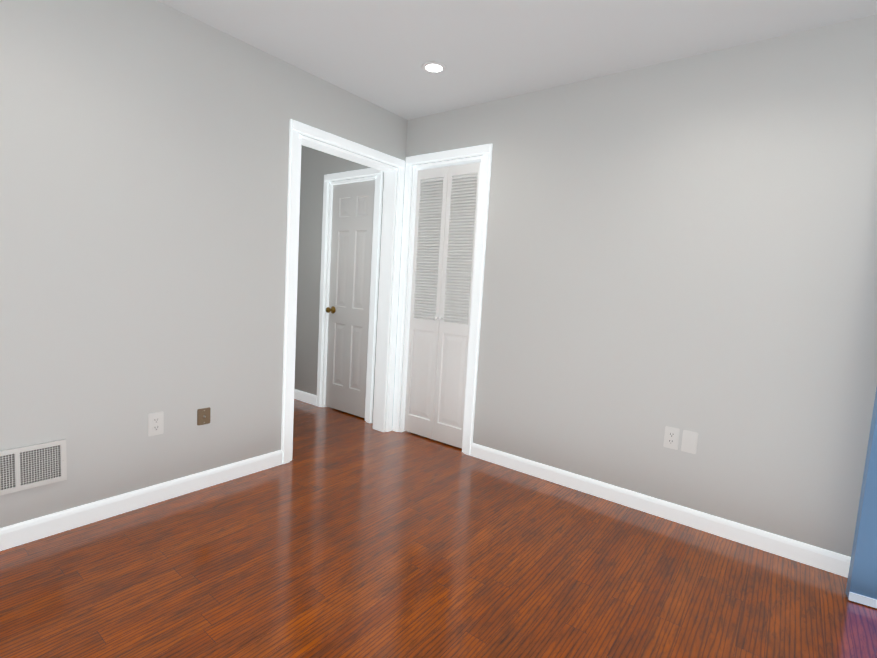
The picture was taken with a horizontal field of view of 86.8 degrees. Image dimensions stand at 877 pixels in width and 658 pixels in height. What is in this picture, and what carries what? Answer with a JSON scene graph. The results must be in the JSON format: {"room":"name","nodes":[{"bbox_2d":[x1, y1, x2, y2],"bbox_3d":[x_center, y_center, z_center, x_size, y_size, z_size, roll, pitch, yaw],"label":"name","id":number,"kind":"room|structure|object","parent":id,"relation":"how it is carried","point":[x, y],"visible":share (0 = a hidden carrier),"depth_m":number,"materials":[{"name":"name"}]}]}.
{"room":"empty bedroom","nodes":[
{"label":"empty bedroom","id":0,"kind":"room"},
{"bbox_2d":[0,0,407,527],"bbox_3d":[-1.803,-0.303,1.836,0.120,2.440,4.740,7,7,37],"label":"wall","id":1,"kind":"structure","parent":0,"point":[144,156],"depth_m":2.22,"materials":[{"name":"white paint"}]},
{"bbox_2d":[0,439,66,494],"bbox_3d":[-1.897,0.597,1.758,0.013,0.184,0.780,7,7,37],"label":"air vent","id":2,"kind":"object","parent":1,"relation":"in","point":[29,467],"visible":1,"depth_m":1.98,"materials":[{"name":"white metal"}]},
{"bbox_2d":[0,450,282,550],"bbox_3d":[-2.088,0.889,1.558,0.015,0.092,3.557,7,7,37],"label":"baseboard","id":3,"kind":"structure","parent":1,"relation":"attached to","point":[18,534],"depth_m":2.27,"materials":[{"name":"white paint"}]},
{"bbox_2d":[148,411,163,435],"bbox_3d":[-1.431,0.481,2.349,0.008,0.117,0.072,7,7,37],"label":"electrical outlet","id":4,"kind":"object","parent":1,"relation":"attached to","point":[156,423],"visible":1,"depth_m":2.35,"materials":[{"name":"white plastic"}]},
{"bbox_2d":[197,407,210,425],"bbox_3d":[-1.281,0.480,2.539,0.016,0.090,0.070,7,7,37],"label":"outlet","id":5,"kind":"object","parent":1,"relation":"attached to","point":[203,416],"visible":1,"depth_m":2.54,"materials":[{"name":"brown plastic"}]},
{"bbox_2d":[281,119,404,463],"bbox_3d":[-0.686,-0.221,3.309,0.156,2.128,1.018,7,7,37],"label":"trim","id":6,"kind":"structure","parent":1,"relation":"attached to","point":[386,331],"depth_m":3.34,"materials":[{"name":"white paint"}]},
{"bbox_2d":[0,399,876,657],"bbox_3d":[-0.553,1.084,1.458,6.240,0.100,5.560,7,7,37],"label":"floor","id":7,"kind":"structure","parent":0,"point":[341,534],"depth_m":1.91,"materials":[{"name":"brown wood"}]},
{"bbox_2d":[157,0,876,119],"bbox_3d":[-0.405,-1.440,1.217,6.240,0.100,5.560,7,7,37],"label":"ceiling","id":8,"kind":"structure","parent":0,"point":[379,53],"depth_m":2.30,"materials":[{"name":"white paint"}]},
{"bbox_2d":[422,61,445,73],"bbox_3d":[-0.026,-1.502,2.668,0.142,0.006,0.142,7,7,37],"label":"recessed light","id":9,"kind":"object","parent":8,"relation":"in","point":[432,67],"visible":1,"depth_m":2.66,"materials":[{"name":"white"}]},
{"bbox_2d":[294,14,876,556],"bbox_3d":[0.579,-0.281,3.070,5.554,2.440,0.120,7,7,37],"label":"wall","id":10,"kind":"structure","parent":0,"point":[688,244],"depth_m":2.43,"materials":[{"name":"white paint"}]},
{"bbox_2d":[294,389,316,405],"bbox_3d":[-1.433,0.638,4.585,0.734,0.092,0.015,7,7,37],"label":"baseboard","id":11,"kind":"structure","parent":10,"relation":"attached to","point":[306,397],"depth_m":4.46,"materials":[{"name":"white paint"}]},
{"bbox_2d":[316,168,382,422],"bbox_3d":[-0.762,-0.295,4.094,0.731,2.118,0.138,7,7,37],"label":"door frame","id":12,"kind":"structure","parent":10,"relation":"attached to","point":[325,261],"depth_m":3.98,"materials":[{"name":"white paint"}]},
{"bbox_2d":[325,180,374,417],"bbox_3d":[-0.796,-0.255,4.056,0.553,2.016,0.112,7,7,37],"label":"hall door","id":13,"kind":"structure","parent":10,"relation":"in","point":[347,309],"depth_m":4.07,"materials":[{"name":"white paint"}]},
{"bbox_2d":[392,144,491,454],"bbox_3d":[0.028,-0.212,3.488,0.768,2.158,0.138,7,7,37],"label":"trim","id":14,"kind":"structure","parent":10,"relation":"attached to","point":[485,151],"depth_m":3.34,"materials":[{"name":"white paint"}]},
{"bbox_2d":[404,162,480,448],"bbox_3d":[0.013,-0.168,3.476,0.590,2.048,0.062,7,7,37],"label":"bifold closet door","id":15,"kind":"structure","parent":10,"relation":"in","point":[443,253],"depth_m":3.47,"materials":[{"name":"white paint"}]},
{"bbox_2d":[470,443,850,577],"bbox_3d":[1.400,1.011,2.414,2.956,0.092,0.015,7,7,37],"label":"baseboard","id":16,"kind":"structure","parent":10,"relation":"attached to","point":[833,562],"depth_m":2.48,"materials":[{"name":"white paint"}]},
{"bbox_2d":[663,426,679,449],"bbox_3d":[1.259,0.589,2.506,0.072,0.117,0.008,7,7,37],"label":"electrical outlet","id":17,"kind":"object","parent":10,"relation":"attached to","point":[671,437],"visible":1,"depth_m":2.50,"materials":[{"name":"white plastic"}]},
{"bbox_2d":[681,430,697,453],"bbox_3d":[1.328,0.598,2.454,0.072,0.117,0.007,7,7,37],"label":"blank wall plate","id":18,"kind":"object","parent":10,"relation":"attached to","point":[689,441],"visible":1,"depth_m":2.45,"materials":[{"name":"white plastic"}]},
{"bbox_2d":[846,387,876,607],"bbox_3d":[2.140,0.144,1.586,0.915,2.046,0.242,7,7,37],"label":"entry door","id":19,"kind":"structure","parent":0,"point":[861,587],"depth_m":1.88,"materials":[{"name":"blue paint"}]}
]}

